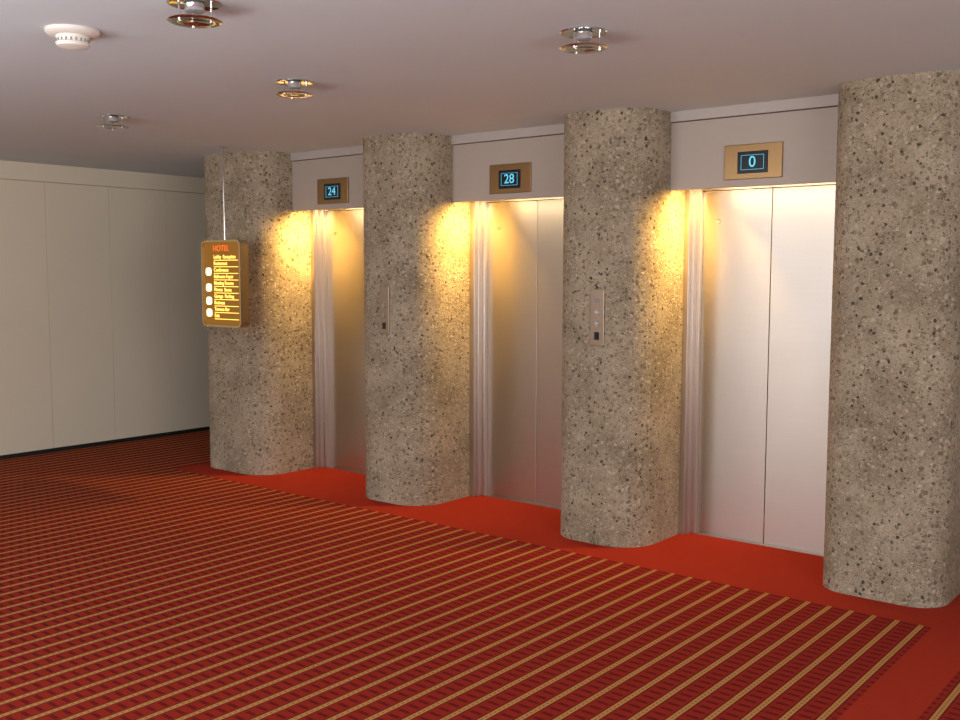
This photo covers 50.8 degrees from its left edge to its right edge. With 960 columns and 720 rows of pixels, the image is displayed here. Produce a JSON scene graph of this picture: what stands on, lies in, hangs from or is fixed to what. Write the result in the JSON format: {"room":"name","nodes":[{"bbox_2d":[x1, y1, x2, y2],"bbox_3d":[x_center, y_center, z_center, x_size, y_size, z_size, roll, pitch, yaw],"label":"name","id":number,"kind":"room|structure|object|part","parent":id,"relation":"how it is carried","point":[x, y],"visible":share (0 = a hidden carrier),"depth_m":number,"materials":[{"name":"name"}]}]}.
{"room":"lobby","nodes":[
{"label":"lobby","id":0,"kind":"room"},
{"bbox_2d":[0,179,209,454],"bbox_3d":[-4.896,-0.337,7.676,0.200,2.525,12.200,4,6,39],"label":"wall","id":1,"kind":"structure","parent":0,"point":[104,335],"depth_m":9.25,"materials":[{"name":"beige paint"}]},
{"bbox_2d":[0,160,204,193],"bbox_3d":[-4.810,-1.514,7.507,0.037,0.150,12.200,4,6,39],"label":"trim","id":2,"kind":"structure","parent":1,"relation":"attached to","point":[13,170],"depth_m":9.15,"materials":[{"name":"beige paint"}]},
{"bbox_2d":[0,426,209,459],"bbox_3d":[-4.820,0.908,7.721,0.024,0.035,12.200,4,6,39],"label":"baseboard","id":3,"kind":"structure","parent":1,"relation":"attached to","point":[100,443],"depth_m":9.32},
{"bbox_2d":[0,430,959,719],"bbox_3d":[-0.489,1.287,4.246,11.530,0.100,12.600,4,6,39],"label":"floor","id":4,"kind":"structure","parent":0,"point":[144,579],"depth_m":4.74,"materials":[{"name":"red carpet"}]},
{"bbox_2d":[204,151,321,474],"bbox_3d":[-1.768,-0.387,8.318,0.800,2.525,0.750,4,6,39],"label":"concrete pillar","id":5,"kind":"structure","parent":4,"relation":"on","point":[260,373],"depth_m":7.98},
{"bbox_2d":[291,145,365,474],"bbox_3d":[-0.959,-0.346,7.869,1.025,2.525,0.422,4,6,39],"label":"elevator","id":6,"kind":"object","parent":4,"relation":"on","point":[331,189],"visible":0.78,"depth_m":8.09,"materials":[{"name":"metal"}]},
{"bbox_3d":[-0.954,-1.380,7.782,1.025,0.450,0.416,4,6,39],"label":"header panel","id":7,"kind":"part","parent":6,"relation":"part of","materials":[{"name":"metal"}]},
{"bbox_3d":[-1.115,-1.280,7.660,0.336,0.190,0.012,4,6,39],"label":"indicator plate","id":8,"kind":"part","parent":6,"relation":"part of","materials":[{"name":"brown metal"}]},
{"bbox_3d":[-0.902,-0.161,7.957,1.025,2.140,0.200,4,6,39],"label":"door frame","id":9,"kind":"part","parent":6,"relation":"part of","materials":[{"name":"metal"}]},
{"bbox_3d":[-0.884,0.898,8.077,0.860,0.009,0.130,4,6,39],"label":"door sill","id":10,"kind":"part","parent":6,"relation":"part of","materials":[{"name":"metal"}]},
{"bbox_3d":[-1.059,-0.151,8.111,0.428,2.077,0.040,4,6,39],"label":"door panel","id":11,"kind":"part","parent":6,"relation":"part of","materials":[{"name":"metal"}]},
{"bbox_2d":[363,132,480,505],"bbox_3d":[-0.414,-0.290,7.229,0.630,2.525,0.750,4,6,39],"label":"concrete pillar","id":12,"kind":"structure","parent":4,"relation":"on","point":[417,240],"depth_m":6.92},
{"bbox_2d":[379,286,389,333],"bbox_3d":[-0.658,-0.342,6.929,0.094,0.330,0.016,4,6,39],"label":"panel","id":13,"kind":"object","parent":12,"relation":"attached to","point":[384,306],"visible":1,"depth_m":6.92,"materials":[{"name":"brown metal"}]},
{"bbox_2d":[451,124,563,509],"bbox_3d":[0.345,-0.253,6.822,1.065,2.525,0.422,4,6,39],"label":"elevator","id":14,"kind":"object","parent":4,"relation":"on","point":[513,188],"visible":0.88,"depth_m":6.96,"materials":[{"name":"metal"}]},
{"bbox_3d":[0.349,-1.287,6.734,1.065,0.450,0.416,4,6,39],"label":"header panel","id":15,"kind":"part","parent":14,"relation":"part of","materials":[{"name":"metal"}]},
{"bbox_3d":[0.197,-1.185,6.606,0.336,0.190,0.012,4,6,39],"label":"indicator plate","id":16,"kind":"part","parent":14,"relation":"part of","materials":[{"name":"brown metal"}]},
{"bbox_3d":[0.233,-0.058,7.072,0.428,2.077,0.040,4,6,39],"label":"door panel","id":17,"kind":"part","parent":14,"relation":"part of","materials":[{"name":"metal"}]},
{"bbox_3d":[0.402,-0.067,6.909,1.065,2.140,0.200,4,6,39],"label":"door frame","id":18,"kind":"part","parent":14,"relation":"part of","materials":[{"name":"metal"}]},
{"bbox_3d":[0.408,0.991,7.039,0.860,0.009,0.130,4,6,39],"label":"door sill","id":19,"kind":"part","parent":14,"relation":"part of","materials":[{"name":"metal"}]},
{"bbox_3d":[0.569,-0.034,6.802,0.428,2.077,0.040,4,6,39],"label":"door panel","id":20,"kind":"part","parent":14,"relation":"part of","materials":[{"name":"metal"}]},
{"bbox_2d":[561,107,698,547],"bbox_3d":[0.894,-0.196,6.178,0.600,2.525,0.750,4,6,39],"label":"concrete pillar","id":21,"kind":"structure","parent":4,"relation":"on","point":[623,223],"depth_m":5.88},
{"bbox_2d":[590,289,604,345],"bbox_3d":[0.677,-0.246,5.856,0.094,0.330,0.016,4,6,39],"label":"panel","id":22,"kind":"object","parent":21,"relation":"attached to","point":[597,297],"visible":1,"depth_m":5.85,"materials":[{"name":"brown metal"}]},
{"bbox_2d":[670,94,838,556],"bbox_3d":[1.633,-0.160,5.786,1.045,2.525,0.422,4,6,39],"label":"elevator","id":23,"kind":"object","parent":4,"relation":"on","point":[760,189],"visible":0.73,"depth_m":5.86,"materials":[{"name":"metal"}]},
{"bbox_3d":[1.521,0.035,6.037,0.428,2.077,0.040,4,6,39],"label":"door panel","id":24,"kind":"part","parent":23,"relation":"part of","materials":[{"name":"metal"}]},
{"bbox_3d":[1.500,-1.092,5.558,0.336,0.190,0.012,4,6,39],"label":"indicator plate","id":25,"kind":"part","parent":23,"relation":"part of","materials":[{"name":"brown metal"}]},
{"bbox_3d":[1.637,-1.194,5.699,1.045,0.450,0.416,4,6,39],"label":"header panel","id":26,"kind":"part","parent":23,"relation":"part of","materials":[{"name":"metal"}]},
{"bbox_3d":[1.696,1.084,6.004,0.860,0.009,0.130,4,6,39],"label":"door sill","id":27,"kind":"part","parent":23,"relation":"part of","materials":[{"name":"metal"}]},
{"bbox_3d":[1.857,0.059,5.767,0.428,2.077,0.040,4,6,39],"label":"door panel","id":28,"kind":"part","parent":23,"relation":"part of","materials":[{"name":"metal"}]},
{"bbox_2d":[823,70,959,607],"bbox_3d":[2.174,-0.104,5.149,0.600,2.525,0.750,4,6,39],"label":"concrete pillar","id":29,"kind":"structure","parent":4,"relation":"on","point":[892,533],"depth_m":4.84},
{"bbox_2d":[0,0,959,177],"bbox_3d":[-0.484,-1.353,4.017,11.530,0.150,12.600,4,6,39],"label":"ceiling","id":30,"kind":"structure","parent":0,"point":[375,67],"depth_m":4.55,"materials":[{"name":"paint"}]},
{"bbox_2d":[44,24,99,50],"bbox_3d":[-1.570,-1.235,3.900,0.200,0.071,0.200,4,6,39],"label":"smoke detector","id":31,"kind":"object","parent":30,"relation":"attached to","point":[68,36],"visible":1,"depth_m":3.85,"materials":[{"name":"white plastic"}]},
{"bbox_2d":[96,114,128,129],"bbox_3d":[-2.199,-1.422,6.058,0.186,0.074,0.186,4,6,39],"label":"recessed light","id":32,"kind":"object","parent":30,"relation":"attached to","point":[111,118],"depth_m":6.03,"materials":[{"name":"silver metal"}]},
{"bbox_2d":[166,0,221,28],"bbox_3d":[-0.986,-1.197,3.495,0.186,0.074,0.186,4,6,39],"label":"recessed light","id":33,"kind":"object","parent":30,"relation":"attached to","point":[194,9],"depth_m":3.48,"materials":[{"name":"silver metal"}]},
{"bbox_2d":[201,146,249,327],"bbox_3d":[-1.916,-0.917,7.574,0.470,1.340,0.080,4,6,39],"label":"sign","id":34,"kind":"object","parent":30,"relation":"hanging from","point":[224,263],"visible":1,"depth_m":7.55,"materials":[{"name":"gold metal"}]},
{"bbox_3d":[-1.913,-1.241,7.550,0.060,0.690,0.060,4,6,39],"label":"hanging rod","id":35,"kind":"part","parent":34,"relation":"part of","materials":[{"name":"silver metal"}]},
{"bbox_3d":[-1.917,-0.574,7.604,0.470,0.650,0.080,4,6,39],"label":"frame","id":36,"kind":"part","parent":34,"relation":"part of","materials":[{"name":"gold metal"}]},
{"bbox_2d":[275,78,313,98],"bbox_3d":[-0.906,-1.322,4.942,0.186,0.074,0.186,4,6,39],"label":"recessed light","id":37,"kind":"object","parent":30,"relation":"attached to","point":[292,84],"depth_m":4.92,"materials":[{"name":"silver metal"}]},
{"bbox_2d":[559,26,607,54],"bbox_3d":[0.400,-1.230,3.905,0.186,0.074,0.186,4,6,39],"label":"recessed light","id":38,"kind":"object","parent":30,"relation":"attached to","point":[581,34],"depth_m":3.88,"materials":[{"name":"silver metal"}]}
]}

